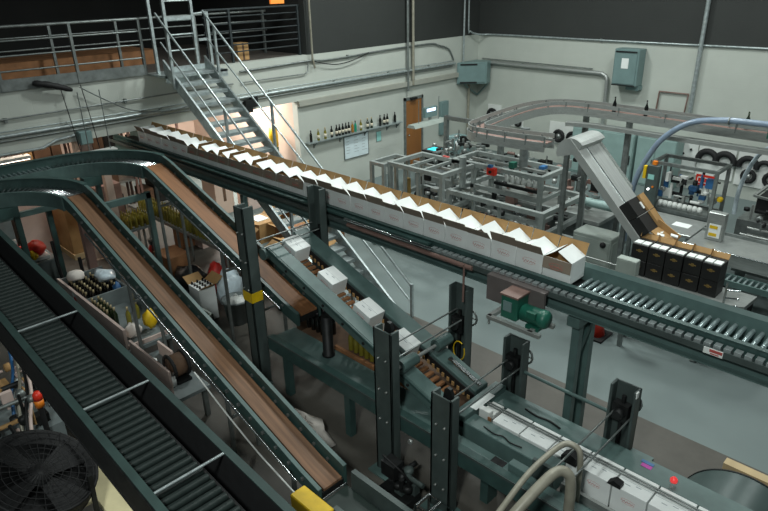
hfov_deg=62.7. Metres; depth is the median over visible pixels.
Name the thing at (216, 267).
bag
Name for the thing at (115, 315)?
wine bottle
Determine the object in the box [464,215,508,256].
case
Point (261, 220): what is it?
cardboard box
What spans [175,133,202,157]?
case
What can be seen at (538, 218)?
machine
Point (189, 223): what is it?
wine bottle
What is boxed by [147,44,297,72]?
floor
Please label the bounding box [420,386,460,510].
post
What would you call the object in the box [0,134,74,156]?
conduit
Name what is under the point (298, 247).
box
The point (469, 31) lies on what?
conduit
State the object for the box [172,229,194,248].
carton
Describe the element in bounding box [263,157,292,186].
case
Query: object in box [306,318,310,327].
wine bottle
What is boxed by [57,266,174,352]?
bin
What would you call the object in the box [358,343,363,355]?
wine bottle
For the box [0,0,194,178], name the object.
wall
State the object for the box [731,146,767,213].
clear tube
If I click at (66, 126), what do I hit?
conduit
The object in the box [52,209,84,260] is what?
cardboard box
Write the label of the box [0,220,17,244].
pallet
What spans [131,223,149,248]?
stand
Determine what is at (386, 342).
post
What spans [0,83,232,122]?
conduit
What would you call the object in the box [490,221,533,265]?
case
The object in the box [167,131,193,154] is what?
case
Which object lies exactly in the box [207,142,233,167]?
case
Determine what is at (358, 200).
case
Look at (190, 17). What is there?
frame
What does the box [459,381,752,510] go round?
conveyor
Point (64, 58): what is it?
stack
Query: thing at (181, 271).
trash bag
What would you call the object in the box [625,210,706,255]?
table
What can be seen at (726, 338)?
conveyor
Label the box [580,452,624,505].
box
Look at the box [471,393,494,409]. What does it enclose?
carton
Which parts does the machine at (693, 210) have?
control panel, frame rail, frame post, guide rod, frame rail, guide rod, frame rail, frame rail, guide rod, frame rail, guide rod, frame post, yellow knob, frame rail, frame post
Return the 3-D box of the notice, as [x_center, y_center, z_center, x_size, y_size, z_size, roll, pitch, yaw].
[-0.150,-3.396,17.955,0.015,0.300,0.202,21,32,41]
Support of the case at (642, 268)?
on the table at (736, 298)
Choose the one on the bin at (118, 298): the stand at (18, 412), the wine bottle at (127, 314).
the wine bottle at (127, 314)
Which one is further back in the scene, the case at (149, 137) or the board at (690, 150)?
the board at (690, 150)
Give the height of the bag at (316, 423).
0.382 m
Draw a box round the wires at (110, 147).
[77,89,117,150]
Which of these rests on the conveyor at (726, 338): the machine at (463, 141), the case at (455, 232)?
the case at (455, 232)
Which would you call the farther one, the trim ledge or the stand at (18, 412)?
the trim ledge
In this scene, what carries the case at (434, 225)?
on the conveyor at (726, 338)
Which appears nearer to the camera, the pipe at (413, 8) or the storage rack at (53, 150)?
the storage rack at (53, 150)
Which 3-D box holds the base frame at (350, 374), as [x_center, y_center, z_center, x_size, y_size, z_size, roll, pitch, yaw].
[1.034,2.180,7.033,6.500,0.900,1.190,21,32,41]
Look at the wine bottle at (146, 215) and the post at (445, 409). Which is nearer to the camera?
the post at (445, 409)
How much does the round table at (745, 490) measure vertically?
0.733 m
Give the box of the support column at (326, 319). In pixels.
[321,313,334,357]
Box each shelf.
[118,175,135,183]
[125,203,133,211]
[305,121,402,147]
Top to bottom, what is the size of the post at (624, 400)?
1.565 m
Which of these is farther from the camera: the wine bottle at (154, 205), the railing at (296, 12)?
the railing at (296, 12)
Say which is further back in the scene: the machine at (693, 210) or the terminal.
the terminal
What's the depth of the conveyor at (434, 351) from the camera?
7.78 m
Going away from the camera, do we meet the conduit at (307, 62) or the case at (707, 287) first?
the case at (707, 287)
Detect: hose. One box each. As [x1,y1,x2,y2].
[496,440,583,510]
[509,465,575,510]
[625,117,767,240]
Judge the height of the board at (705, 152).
0.880 m
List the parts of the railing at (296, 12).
post, post, rail, rail, rail, rail, rail, rail, rail, post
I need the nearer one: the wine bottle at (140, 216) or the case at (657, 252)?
the case at (657, 252)
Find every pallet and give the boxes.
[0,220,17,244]
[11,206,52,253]
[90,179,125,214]
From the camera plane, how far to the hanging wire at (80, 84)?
12.09 m
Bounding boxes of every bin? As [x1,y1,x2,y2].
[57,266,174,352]
[221,291,246,325]
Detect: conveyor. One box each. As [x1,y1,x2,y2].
[0,149,164,280]
[0,177,87,257]
[0,229,295,510]
[62,185,346,510]
[109,130,767,426]
[127,203,241,276]
[142,155,320,365]
[259,227,487,409]
[322,469,412,510]
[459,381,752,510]
[467,99,767,231]
[556,130,651,268]
[557,247,615,270]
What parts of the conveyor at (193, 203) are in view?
leg, leg, guard rod, leg, leg, leg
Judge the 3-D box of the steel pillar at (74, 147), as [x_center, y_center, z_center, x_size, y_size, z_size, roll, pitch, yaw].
[-6.066,-1.540,12.653,0.240,3.490,0.240,21,32,41]
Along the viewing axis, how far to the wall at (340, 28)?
16.32 m
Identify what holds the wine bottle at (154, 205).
on the conveyor at (134, 206)
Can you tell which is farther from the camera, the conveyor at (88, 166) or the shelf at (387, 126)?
the shelf at (387, 126)
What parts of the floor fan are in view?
blade, blade, blade, blade, yoke arm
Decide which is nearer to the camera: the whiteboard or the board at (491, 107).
the whiteboard
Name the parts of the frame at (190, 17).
post, post, post, kick plate, post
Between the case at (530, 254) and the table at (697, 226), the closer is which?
the case at (530, 254)
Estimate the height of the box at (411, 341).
0.305 m
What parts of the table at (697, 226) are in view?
leg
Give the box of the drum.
[162,349,191,384]
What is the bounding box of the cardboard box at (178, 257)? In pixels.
[153,245,190,278]
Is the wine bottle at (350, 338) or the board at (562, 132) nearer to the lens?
the wine bottle at (350, 338)
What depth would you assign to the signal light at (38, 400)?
7.06 m
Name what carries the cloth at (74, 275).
on the wine bottle
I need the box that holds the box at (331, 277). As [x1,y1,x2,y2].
[317,266,347,294]
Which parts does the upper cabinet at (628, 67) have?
door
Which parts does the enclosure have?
door, black knob, panel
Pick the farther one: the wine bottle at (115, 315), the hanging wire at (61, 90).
the hanging wire at (61, 90)
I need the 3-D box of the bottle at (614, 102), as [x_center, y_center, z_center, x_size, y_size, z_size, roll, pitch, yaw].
[4.808,-3.150,13.132,0.080,0.310,0.076,21,32,41]
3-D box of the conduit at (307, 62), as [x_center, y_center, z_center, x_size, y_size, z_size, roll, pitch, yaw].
[-2.549,-4.344,14.875,0.028,0.325,1.994,21,32,41]
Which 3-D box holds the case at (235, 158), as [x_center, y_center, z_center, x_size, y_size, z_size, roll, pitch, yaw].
[-2.367,-1.572,10.558,0.325,0.354,0.382,21,32,41]
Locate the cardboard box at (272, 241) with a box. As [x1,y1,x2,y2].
[265,239,281,246]
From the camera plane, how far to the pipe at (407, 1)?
17.57 m
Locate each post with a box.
[233,203,272,383]
[256,184,328,314]
[368,320,400,480]
[399,281,477,367]
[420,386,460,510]
[454,333,606,413]
[556,378,642,476]
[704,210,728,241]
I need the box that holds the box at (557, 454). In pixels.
[550,437,591,481]
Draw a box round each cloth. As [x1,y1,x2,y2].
[66,270,84,280]
[125,322,141,337]
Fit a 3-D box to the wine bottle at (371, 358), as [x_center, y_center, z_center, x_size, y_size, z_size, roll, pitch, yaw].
[-0.153,1.219,8.060,0.074,0.300,0.070,21,32,41]
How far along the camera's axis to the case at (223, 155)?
10.73 m
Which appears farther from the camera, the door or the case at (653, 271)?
the door
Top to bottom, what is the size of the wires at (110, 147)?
1.190 m
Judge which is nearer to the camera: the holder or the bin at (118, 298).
the bin at (118, 298)
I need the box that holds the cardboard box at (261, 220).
[254,211,281,243]
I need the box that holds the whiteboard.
[343,131,368,159]
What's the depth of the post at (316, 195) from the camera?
8.76 m
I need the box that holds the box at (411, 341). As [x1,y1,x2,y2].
[399,328,420,356]
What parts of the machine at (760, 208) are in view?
guide rod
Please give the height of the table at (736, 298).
1.350 m
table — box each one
[623,275,756,362]
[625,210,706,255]
[684,227,767,276]
[688,468,767,510]
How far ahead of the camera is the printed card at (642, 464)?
6.09 m
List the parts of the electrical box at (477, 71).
door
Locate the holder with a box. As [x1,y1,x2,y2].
[269,127,278,150]
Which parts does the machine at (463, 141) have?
post frame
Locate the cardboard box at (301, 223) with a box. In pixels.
[267,220,308,240]
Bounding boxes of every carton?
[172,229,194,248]
[183,271,221,318]
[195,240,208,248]
[201,180,234,212]
[237,193,260,209]
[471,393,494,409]
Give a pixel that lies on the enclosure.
(603, 245)
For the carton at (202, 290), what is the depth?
10.69 m
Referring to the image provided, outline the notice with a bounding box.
[376,130,380,141]
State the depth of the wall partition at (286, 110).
16.68 m
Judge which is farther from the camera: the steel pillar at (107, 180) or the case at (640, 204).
the steel pillar at (107, 180)
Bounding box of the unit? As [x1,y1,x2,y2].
[379,453,424,508]
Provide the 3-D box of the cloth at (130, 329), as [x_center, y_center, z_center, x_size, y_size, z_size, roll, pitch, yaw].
[-3.609,1.075,9.094,0.244,0.249,0.227,-2,24,-1]
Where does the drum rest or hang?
on the bench
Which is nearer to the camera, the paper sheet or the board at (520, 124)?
the paper sheet
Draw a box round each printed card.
[641,459,653,466]
[641,463,652,469]
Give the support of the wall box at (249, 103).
attached to the wall at (340, 28)
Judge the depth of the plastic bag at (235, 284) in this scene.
10.84 m
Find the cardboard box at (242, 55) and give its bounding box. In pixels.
[233,42,249,60]
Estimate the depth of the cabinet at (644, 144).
16.56 m
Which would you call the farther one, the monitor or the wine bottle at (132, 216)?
the monitor
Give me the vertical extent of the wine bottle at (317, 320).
0.302 m
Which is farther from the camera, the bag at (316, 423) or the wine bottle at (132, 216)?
the wine bottle at (132, 216)
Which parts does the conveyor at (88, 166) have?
leg, leg, leg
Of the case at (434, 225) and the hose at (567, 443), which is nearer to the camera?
the hose at (567, 443)
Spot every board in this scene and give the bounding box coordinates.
[486,104,501,117]
[505,111,523,127]
[549,121,572,143]
[680,143,698,172]
[695,145,737,180]
[722,458,767,485]
[733,151,767,189]
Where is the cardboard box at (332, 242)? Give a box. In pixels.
[329,239,335,245]
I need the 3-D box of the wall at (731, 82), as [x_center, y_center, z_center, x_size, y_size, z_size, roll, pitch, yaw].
[7.044,-5.872,16.190,22.200,8.000,0.200,21,32,41]
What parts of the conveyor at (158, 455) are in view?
cross rod, rail, cross rod, cross rod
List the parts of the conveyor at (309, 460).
leg, leg, guard rod, leg, leg, leg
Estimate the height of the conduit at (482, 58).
0.068 m
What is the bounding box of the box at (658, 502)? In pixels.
[647,487,697,510]
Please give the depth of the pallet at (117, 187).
13.76 m
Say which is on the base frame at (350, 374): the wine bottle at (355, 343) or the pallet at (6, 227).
the wine bottle at (355, 343)
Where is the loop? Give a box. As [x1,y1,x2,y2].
[655,91,688,112]
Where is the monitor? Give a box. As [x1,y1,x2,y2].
[423,105,436,119]
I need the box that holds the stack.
[0,46,154,79]
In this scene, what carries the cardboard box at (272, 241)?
on the floor at (693, 417)
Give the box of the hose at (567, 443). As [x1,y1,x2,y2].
[496,440,583,510]
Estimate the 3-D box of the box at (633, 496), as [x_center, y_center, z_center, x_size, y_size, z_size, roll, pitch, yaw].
[2.348,2.268,5.921,0.325,0.296,0.288,21,32,41]
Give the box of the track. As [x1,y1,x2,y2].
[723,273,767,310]
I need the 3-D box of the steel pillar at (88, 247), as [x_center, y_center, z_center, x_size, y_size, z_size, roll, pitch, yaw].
[-5.371,-0.249,11.409,0.240,2.100,0.240,21,32,41]
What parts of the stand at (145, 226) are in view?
leg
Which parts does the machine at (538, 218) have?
frame post, frame rail, frame post, frame rail, frame post, frame post, frame post, frame rail, frame post, frame rail, frame rail, frame post, frame post, cross rail, guide rod, cross rail, cross rail, frame post, frame rail, frame rail, frame post, frame post, frame rail, frame rail, frame rail, frame rail, frame rail, frame post, frame post, frame rail, frame post, frame rail, frame post, frame rail, frame rail, frame rail, frame rail, frame post, cross rail, cross rail, cross rail, frame rail, frame rail, frame rail, frame rail, frame rail, frame post, frame post, frame rail, frame rail, frame rail, frame post, frame rail, frame rail, frame post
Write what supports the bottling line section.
on the floor at (693, 417)
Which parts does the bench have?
leg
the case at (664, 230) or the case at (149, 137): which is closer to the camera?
the case at (664, 230)
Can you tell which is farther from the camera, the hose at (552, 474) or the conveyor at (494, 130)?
the conveyor at (494, 130)
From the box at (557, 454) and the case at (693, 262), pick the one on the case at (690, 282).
the case at (693, 262)
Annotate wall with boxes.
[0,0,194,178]
[0,0,479,183]
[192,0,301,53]
[475,0,767,201]
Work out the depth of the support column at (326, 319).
8.08 m
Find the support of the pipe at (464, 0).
attached to the electrical box at (477, 71)
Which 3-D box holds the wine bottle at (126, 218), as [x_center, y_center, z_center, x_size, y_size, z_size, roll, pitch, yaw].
[-5.276,-0.714,12.951,0.074,0.300,0.070,21,32,41]
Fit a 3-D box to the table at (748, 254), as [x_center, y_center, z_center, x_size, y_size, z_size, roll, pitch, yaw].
[7.124,0.727,9.819,4.650,1.050,0.942,21,32,41]
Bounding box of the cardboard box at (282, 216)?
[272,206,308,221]
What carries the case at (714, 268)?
on the case at (707, 287)
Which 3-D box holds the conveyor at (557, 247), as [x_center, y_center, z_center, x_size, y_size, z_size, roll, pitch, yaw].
[2.996,0.526,10.400,1.420,1.130,0.402,21,32,41]
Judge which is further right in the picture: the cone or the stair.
the cone
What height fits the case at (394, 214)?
0.356 m
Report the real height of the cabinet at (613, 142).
1.330 m
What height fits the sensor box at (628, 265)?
1.480 m
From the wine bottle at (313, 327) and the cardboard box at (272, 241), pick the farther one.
the cardboard box at (272, 241)
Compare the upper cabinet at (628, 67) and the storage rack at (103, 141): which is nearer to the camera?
the storage rack at (103, 141)
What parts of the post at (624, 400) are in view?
cross rod, cross rod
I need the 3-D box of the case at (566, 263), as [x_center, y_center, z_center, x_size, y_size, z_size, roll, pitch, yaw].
[1.907,0.048,6.639,0.325,0.360,0.367,21,32,41]
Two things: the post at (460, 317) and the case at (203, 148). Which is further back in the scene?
the case at (203, 148)
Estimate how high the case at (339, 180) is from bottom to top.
0.363 m
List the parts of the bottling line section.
leg, motor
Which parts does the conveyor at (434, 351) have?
brown slat chain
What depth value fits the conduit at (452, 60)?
13.40 m
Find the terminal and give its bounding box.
[422,146,442,164]
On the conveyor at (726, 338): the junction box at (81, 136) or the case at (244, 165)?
the case at (244, 165)
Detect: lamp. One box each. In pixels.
[0,153,30,164]
[642,165,647,177]
[670,476,677,483]
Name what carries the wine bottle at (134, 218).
on the stand at (145, 226)
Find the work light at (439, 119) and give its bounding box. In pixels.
[407,97,443,128]
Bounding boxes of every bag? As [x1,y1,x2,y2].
[112,281,120,289]
[142,308,157,328]
[175,264,206,291]
[207,261,221,293]
[216,268,242,304]
[295,408,335,447]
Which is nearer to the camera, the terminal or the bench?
the bench
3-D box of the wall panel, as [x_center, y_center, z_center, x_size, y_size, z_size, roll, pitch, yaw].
[1.867,-4.302,19.693,0.135,1.030,0.350,21,32,41]
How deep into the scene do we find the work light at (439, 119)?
16.59 m
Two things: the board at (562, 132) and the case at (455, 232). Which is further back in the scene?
the board at (562, 132)
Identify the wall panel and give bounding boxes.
[438,100,448,134]
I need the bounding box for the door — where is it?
[403,95,422,163]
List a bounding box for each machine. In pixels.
[12,239,83,282]
[369,127,585,248]
[415,115,493,208]
[449,133,469,155]
[462,148,614,235]
[642,153,731,221]
[734,185,767,237]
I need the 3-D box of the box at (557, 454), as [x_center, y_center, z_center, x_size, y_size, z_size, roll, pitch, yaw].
[1.865,2.085,6.363,0.325,0.296,0.288,21,32,41]
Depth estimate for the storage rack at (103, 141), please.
14.69 m
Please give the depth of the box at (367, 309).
7.80 m
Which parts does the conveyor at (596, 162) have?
leg, leg, plate, plate, leg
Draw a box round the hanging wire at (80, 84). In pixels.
[80,84,100,148]
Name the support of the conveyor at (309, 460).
on the floor at (693, 417)
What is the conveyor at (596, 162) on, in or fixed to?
on the floor at (693, 417)
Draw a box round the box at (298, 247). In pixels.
[281,234,310,260]
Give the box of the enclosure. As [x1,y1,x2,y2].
[573,224,619,269]
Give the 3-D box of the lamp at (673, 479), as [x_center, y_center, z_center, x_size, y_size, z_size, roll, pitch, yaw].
[2.672,2.094,5.819,0.070,0.120,0.067,21,32,41]
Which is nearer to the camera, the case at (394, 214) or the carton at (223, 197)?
the case at (394, 214)
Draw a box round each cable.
[79,87,211,111]
[315,52,368,64]
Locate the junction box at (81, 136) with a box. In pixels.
[76,129,93,144]
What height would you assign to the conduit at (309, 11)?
4.606 m
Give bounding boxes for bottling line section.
[731,216,767,281]
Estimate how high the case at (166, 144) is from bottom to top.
0.356 m
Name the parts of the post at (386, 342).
plate, notch plate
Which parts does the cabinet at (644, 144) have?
door, door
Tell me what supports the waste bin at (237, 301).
on the floor at (693, 417)
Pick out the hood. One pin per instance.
(589, 143)
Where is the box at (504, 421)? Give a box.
[493,409,532,436]
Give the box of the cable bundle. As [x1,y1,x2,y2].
[32,80,72,91]
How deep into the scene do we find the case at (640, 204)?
9.97 m
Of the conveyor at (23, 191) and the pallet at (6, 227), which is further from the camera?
the pallet at (6, 227)
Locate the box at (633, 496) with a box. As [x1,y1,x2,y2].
[609,469,659,510]
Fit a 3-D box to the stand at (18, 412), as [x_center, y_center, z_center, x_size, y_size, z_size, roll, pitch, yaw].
[-4.287,1.950,7.570,1.715,1.120,1.056,21,32,41]
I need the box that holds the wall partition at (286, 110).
[193,103,296,167]
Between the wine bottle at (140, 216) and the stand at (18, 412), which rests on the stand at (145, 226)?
the wine bottle at (140, 216)
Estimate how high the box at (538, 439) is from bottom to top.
0.296 m
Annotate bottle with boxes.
[109,305,112,319]
[112,307,119,324]
[125,214,128,227]
[125,306,131,324]
[128,215,132,229]
[131,212,133,226]
[133,213,138,227]
[135,302,140,318]
[139,212,143,225]
[142,209,145,222]
[144,210,148,224]
[153,202,156,215]
[164,207,167,220]
[167,208,170,222]
[170,210,173,223]
[173,211,176,225]
[176,212,179,226]
[185,218,188,230]
[188,221,191,232]
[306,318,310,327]
[311,316,315,329]
[315,312,319,332]
[317,129,319,140]
[332,318,335,334]
[348,334,353,350]
[353,339,358,353]
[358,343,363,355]
[364,348,368,358]
[369,353,373,361]
[612,97,616,111]
[643,100,648,115]
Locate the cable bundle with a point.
(37, 83)
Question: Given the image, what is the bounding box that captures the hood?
[556,130,604,155]
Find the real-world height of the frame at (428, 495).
0.636 m
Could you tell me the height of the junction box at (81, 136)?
0.250 m
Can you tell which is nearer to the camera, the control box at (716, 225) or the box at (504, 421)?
the box at (504, 421)
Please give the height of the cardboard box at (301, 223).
0.473 m
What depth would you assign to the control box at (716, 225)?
10.84 m
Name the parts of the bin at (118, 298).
leg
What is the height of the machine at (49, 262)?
1.304 m
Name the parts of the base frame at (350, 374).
leg, leg, wood rail, black label plate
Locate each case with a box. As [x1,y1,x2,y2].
[134,122,158,143]
[142,124,166,145]
[149,126,175,148]
[158,129,184,151]
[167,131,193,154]
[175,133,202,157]
[187,136,212,160]
[197,139,223,163]
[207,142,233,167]
[217,145,244,170]
[228,148,255,174]
[239,151,267,178]
[251,154,279,182]
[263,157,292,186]
[276,161,306,190]
[289,165,320,195]
[301,169,334,196]
[316,173,350,205]
[330,178,366,210]
[347,182,383,216]
[365,186,401,221]
[381,192,421,228]
[401,197,440,234]
[422,202,461,241]
[443,208,484,249]
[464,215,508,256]
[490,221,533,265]
[514,228,560,273]
[542,236,589,283]
[619,192,653,221]
[630,208,664,237]
[631,233,658,261]
[638,260,646,276]
[645,262,663,280]
[647,234,675,265]
[651,219,680,239]
[662,267,681,286]
[664,239,693,271]
[679,272,700,291]
[682,243,711,275]
[697,276,724,297]
[700,249,730,281]
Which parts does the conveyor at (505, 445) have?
leg, white sensor bracket, black chain, black chain, guide rod, guide rod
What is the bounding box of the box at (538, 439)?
[519,422,560,451]
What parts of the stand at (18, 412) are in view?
motor, guide rod, guide rod, guide rod, guide rod, motor, motor, guide rod, motor, motor, guide rod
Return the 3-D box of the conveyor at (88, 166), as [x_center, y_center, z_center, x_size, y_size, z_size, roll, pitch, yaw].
[-6.190,0.167,9.844,1.685,2.635,5.880,21,32,41]
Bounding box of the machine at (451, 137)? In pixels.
[449,133,469,155]
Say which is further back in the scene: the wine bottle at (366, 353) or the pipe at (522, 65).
the pipe at (522, 65)
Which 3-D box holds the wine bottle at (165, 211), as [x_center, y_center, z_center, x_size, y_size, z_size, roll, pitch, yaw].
[-4.465,-0.850,12.919,0.074,0.300,0.070,21,32,41]
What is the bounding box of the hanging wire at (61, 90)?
[61,90,80,151]
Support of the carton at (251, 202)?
on the floor at (693, 417)
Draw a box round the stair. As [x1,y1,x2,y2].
[148,10,413,317]
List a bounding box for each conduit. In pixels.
[0,60,452,132]
[0,62,455,138]
[0,66,452,142]
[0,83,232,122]
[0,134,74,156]
[239,43,453,72]
[242,62,308,82]
[308,0,315,67]
[468,0,767,49]
[482,58,592,68]
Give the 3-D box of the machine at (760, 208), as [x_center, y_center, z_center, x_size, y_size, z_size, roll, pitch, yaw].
[8.868,-0.170,11.393,4.300,1.350,1.342,21,32,41]
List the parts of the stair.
post, post, post, hand rail, rail, post, post, rail, post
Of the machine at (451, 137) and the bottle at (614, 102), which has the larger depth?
the machine at (451, 137)
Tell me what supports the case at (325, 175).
on the conveyor at (726, 338)
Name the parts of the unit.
motor, motor, guide rod, motor, motor, guide rod, guide rod, guide rod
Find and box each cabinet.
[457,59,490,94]
[569,127,637,181]
[611,47,646,90]
[632,136,683,188]
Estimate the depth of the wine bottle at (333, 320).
8.69 m
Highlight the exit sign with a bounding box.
[269,0,283,3]
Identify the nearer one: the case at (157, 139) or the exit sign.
the case at (157, 139)
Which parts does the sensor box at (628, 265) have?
lid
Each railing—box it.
[0,10,266,73]
[0,17,147,92]
[201,4,301,62]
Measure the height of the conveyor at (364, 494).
0.660 m
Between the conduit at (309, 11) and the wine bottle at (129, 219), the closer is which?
the wine bottle at (129, 219)
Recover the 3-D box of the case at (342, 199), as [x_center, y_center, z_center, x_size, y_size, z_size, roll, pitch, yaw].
[-0.487,-0.844,8.798,0.325,0.356,0.424,21,32,41]
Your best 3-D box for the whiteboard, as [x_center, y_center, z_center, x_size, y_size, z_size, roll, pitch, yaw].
[-0.762,-3.038,17.423,0.030,0.640,0.925,21,32,41]
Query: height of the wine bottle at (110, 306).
0.302 m
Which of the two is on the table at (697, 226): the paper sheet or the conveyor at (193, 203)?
the paper sheet
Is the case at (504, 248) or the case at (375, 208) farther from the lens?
the case at (375, 208)
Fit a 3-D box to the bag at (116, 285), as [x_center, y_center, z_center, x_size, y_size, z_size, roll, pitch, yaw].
[-4.323,0.554,10.228,0.186,0.330,0.142,21,32,41]
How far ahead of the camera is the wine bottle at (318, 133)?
16.24 m
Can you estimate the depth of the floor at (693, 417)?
8.83 m
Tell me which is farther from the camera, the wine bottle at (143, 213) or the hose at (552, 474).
the wine bottle at (143, 213)
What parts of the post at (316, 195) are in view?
cross rod, cross rod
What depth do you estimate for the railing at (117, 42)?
13.54 m
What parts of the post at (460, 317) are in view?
cross rod, cross rod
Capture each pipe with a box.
[406,0,408,90]
[412,0,414,84]
[462,0,465,61]
[466,84,469,134]
[491,61,608,123]
[687,0,710,112]
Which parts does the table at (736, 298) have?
stop post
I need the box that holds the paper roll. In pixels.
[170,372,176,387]
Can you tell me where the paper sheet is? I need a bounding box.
[672,221,691,228]
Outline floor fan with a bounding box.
[0,430,132,510]
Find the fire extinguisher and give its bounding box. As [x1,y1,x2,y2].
[148,239,153,254]
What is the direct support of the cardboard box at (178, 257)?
on the floor at (693, 417)
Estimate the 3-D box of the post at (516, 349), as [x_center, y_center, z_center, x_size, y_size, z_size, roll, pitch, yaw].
[1.501,1.927,6.751,1.325,1.570,1.374,21,32,41]
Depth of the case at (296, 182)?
9.41 m
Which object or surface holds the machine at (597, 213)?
on the floor at (693, 417)
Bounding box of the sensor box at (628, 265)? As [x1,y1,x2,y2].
[615,255,640,346]
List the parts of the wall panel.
panel door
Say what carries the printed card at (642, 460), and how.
on the conveyor at (505, 445)
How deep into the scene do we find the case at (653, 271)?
9.60 m
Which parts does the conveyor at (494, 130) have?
leg, plate, leg, guide rail, chain, leg, guide rail, plate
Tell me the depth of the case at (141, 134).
12.65 m
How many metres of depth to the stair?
11.86 m
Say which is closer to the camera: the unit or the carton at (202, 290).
the unit
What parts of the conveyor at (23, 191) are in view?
leg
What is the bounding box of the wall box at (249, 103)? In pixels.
[242,96,257,112]
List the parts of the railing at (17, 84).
post, rail, rail, rail, rail, toe plate, post, post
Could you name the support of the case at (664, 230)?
on the case at (640, 247)
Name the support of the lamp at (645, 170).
attached to the machine at (693, 210)
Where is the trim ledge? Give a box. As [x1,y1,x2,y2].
[297,72,458,106]
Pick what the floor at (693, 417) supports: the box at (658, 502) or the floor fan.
the floor fan
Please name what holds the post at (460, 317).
on the floor at (693, 417)
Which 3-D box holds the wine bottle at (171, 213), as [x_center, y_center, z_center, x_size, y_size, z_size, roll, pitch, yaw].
[-4.295,-0.786,12.763,0.074,0.300,0.070,21,32,41]
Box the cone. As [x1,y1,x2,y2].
[593,325,612,343]
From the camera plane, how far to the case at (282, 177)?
9.62 m
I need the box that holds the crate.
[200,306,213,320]
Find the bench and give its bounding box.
[129,340,210,415]
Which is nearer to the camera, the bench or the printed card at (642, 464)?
the printed card at (642, 464)
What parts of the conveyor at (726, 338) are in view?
leg, chain, name plate, motor, leg, drive chain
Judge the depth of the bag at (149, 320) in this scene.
9.23 m
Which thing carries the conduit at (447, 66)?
attached to the wall at (340, 28)
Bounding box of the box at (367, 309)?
[353,297,384,327]
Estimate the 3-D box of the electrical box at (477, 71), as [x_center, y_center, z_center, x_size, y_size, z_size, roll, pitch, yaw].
[2.885,-5.518,19.839,0.657,1.127,1.065,21,32,41]
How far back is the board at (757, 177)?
15.49 m
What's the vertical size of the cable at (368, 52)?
0.208 m
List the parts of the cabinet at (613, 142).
door, door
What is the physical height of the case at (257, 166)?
0.354 m
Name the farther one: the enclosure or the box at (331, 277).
the enclosure
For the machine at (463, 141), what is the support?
on the floor at (693, 417)
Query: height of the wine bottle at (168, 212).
0.300 m
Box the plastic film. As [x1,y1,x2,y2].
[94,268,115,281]
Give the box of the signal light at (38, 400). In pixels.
[32,390,49,429]
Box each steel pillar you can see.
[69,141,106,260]
[77,222,97,269]
[101,175,119,217]
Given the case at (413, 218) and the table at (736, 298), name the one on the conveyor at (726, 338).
the case at (413, 218)
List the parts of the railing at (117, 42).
post, post, rail, rail, rail, post, post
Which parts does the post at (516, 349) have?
cross rod, cross rod, tie rod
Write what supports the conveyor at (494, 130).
on the floor at (693, 417)
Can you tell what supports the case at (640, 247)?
on the case at (642, 268)
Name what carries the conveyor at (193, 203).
on the floor at (693, 417)
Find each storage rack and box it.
[9,143,67,230]
[67,132,139,211]
[120,123,177,203]
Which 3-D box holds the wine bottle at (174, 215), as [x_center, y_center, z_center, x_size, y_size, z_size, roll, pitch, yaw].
[-4.210,-0.753,12.685,0.074,0.300,0.070,21,32,41]
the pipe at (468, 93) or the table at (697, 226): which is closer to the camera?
the table at (697, 226)
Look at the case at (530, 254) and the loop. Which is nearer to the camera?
the case at (530, 254)
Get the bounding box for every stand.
[0,352,67,438]
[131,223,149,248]
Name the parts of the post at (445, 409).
plate, notch plate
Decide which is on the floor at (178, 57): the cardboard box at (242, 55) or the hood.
the cardboard box at (242, 55)
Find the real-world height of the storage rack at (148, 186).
2.700 m
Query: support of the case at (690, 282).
on the table at (736, 298)
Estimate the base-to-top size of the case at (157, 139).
0.360 m
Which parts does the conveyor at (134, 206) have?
guide rail, leg, leg, leg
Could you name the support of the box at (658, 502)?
on the conveyor at (505, 445)
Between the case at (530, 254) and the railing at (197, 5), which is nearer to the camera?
the case at (530, 254)
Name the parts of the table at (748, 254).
edge rod, plate, plate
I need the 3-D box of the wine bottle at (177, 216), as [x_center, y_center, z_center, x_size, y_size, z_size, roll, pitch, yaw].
[-4.124,-0.721,12.607,0.074,0.300,0.070,21,32,41]
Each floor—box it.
[0,147,767,510]
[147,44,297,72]
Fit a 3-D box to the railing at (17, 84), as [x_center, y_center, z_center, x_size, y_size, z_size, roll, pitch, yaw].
[-6.704,-3.337,10.766,0.060,1.086,5.450,21,32,41]
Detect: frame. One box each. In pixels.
[145,0,214,73]
[267,321,590,510]
[414,493,453,510]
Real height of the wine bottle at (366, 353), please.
0.300 m
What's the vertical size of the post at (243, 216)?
2.680 m
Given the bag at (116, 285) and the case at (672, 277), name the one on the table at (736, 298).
the case at (672, 277)
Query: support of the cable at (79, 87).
hanging from the conduit at (124, 100)
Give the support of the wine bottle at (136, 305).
on the bin at (118, 298)

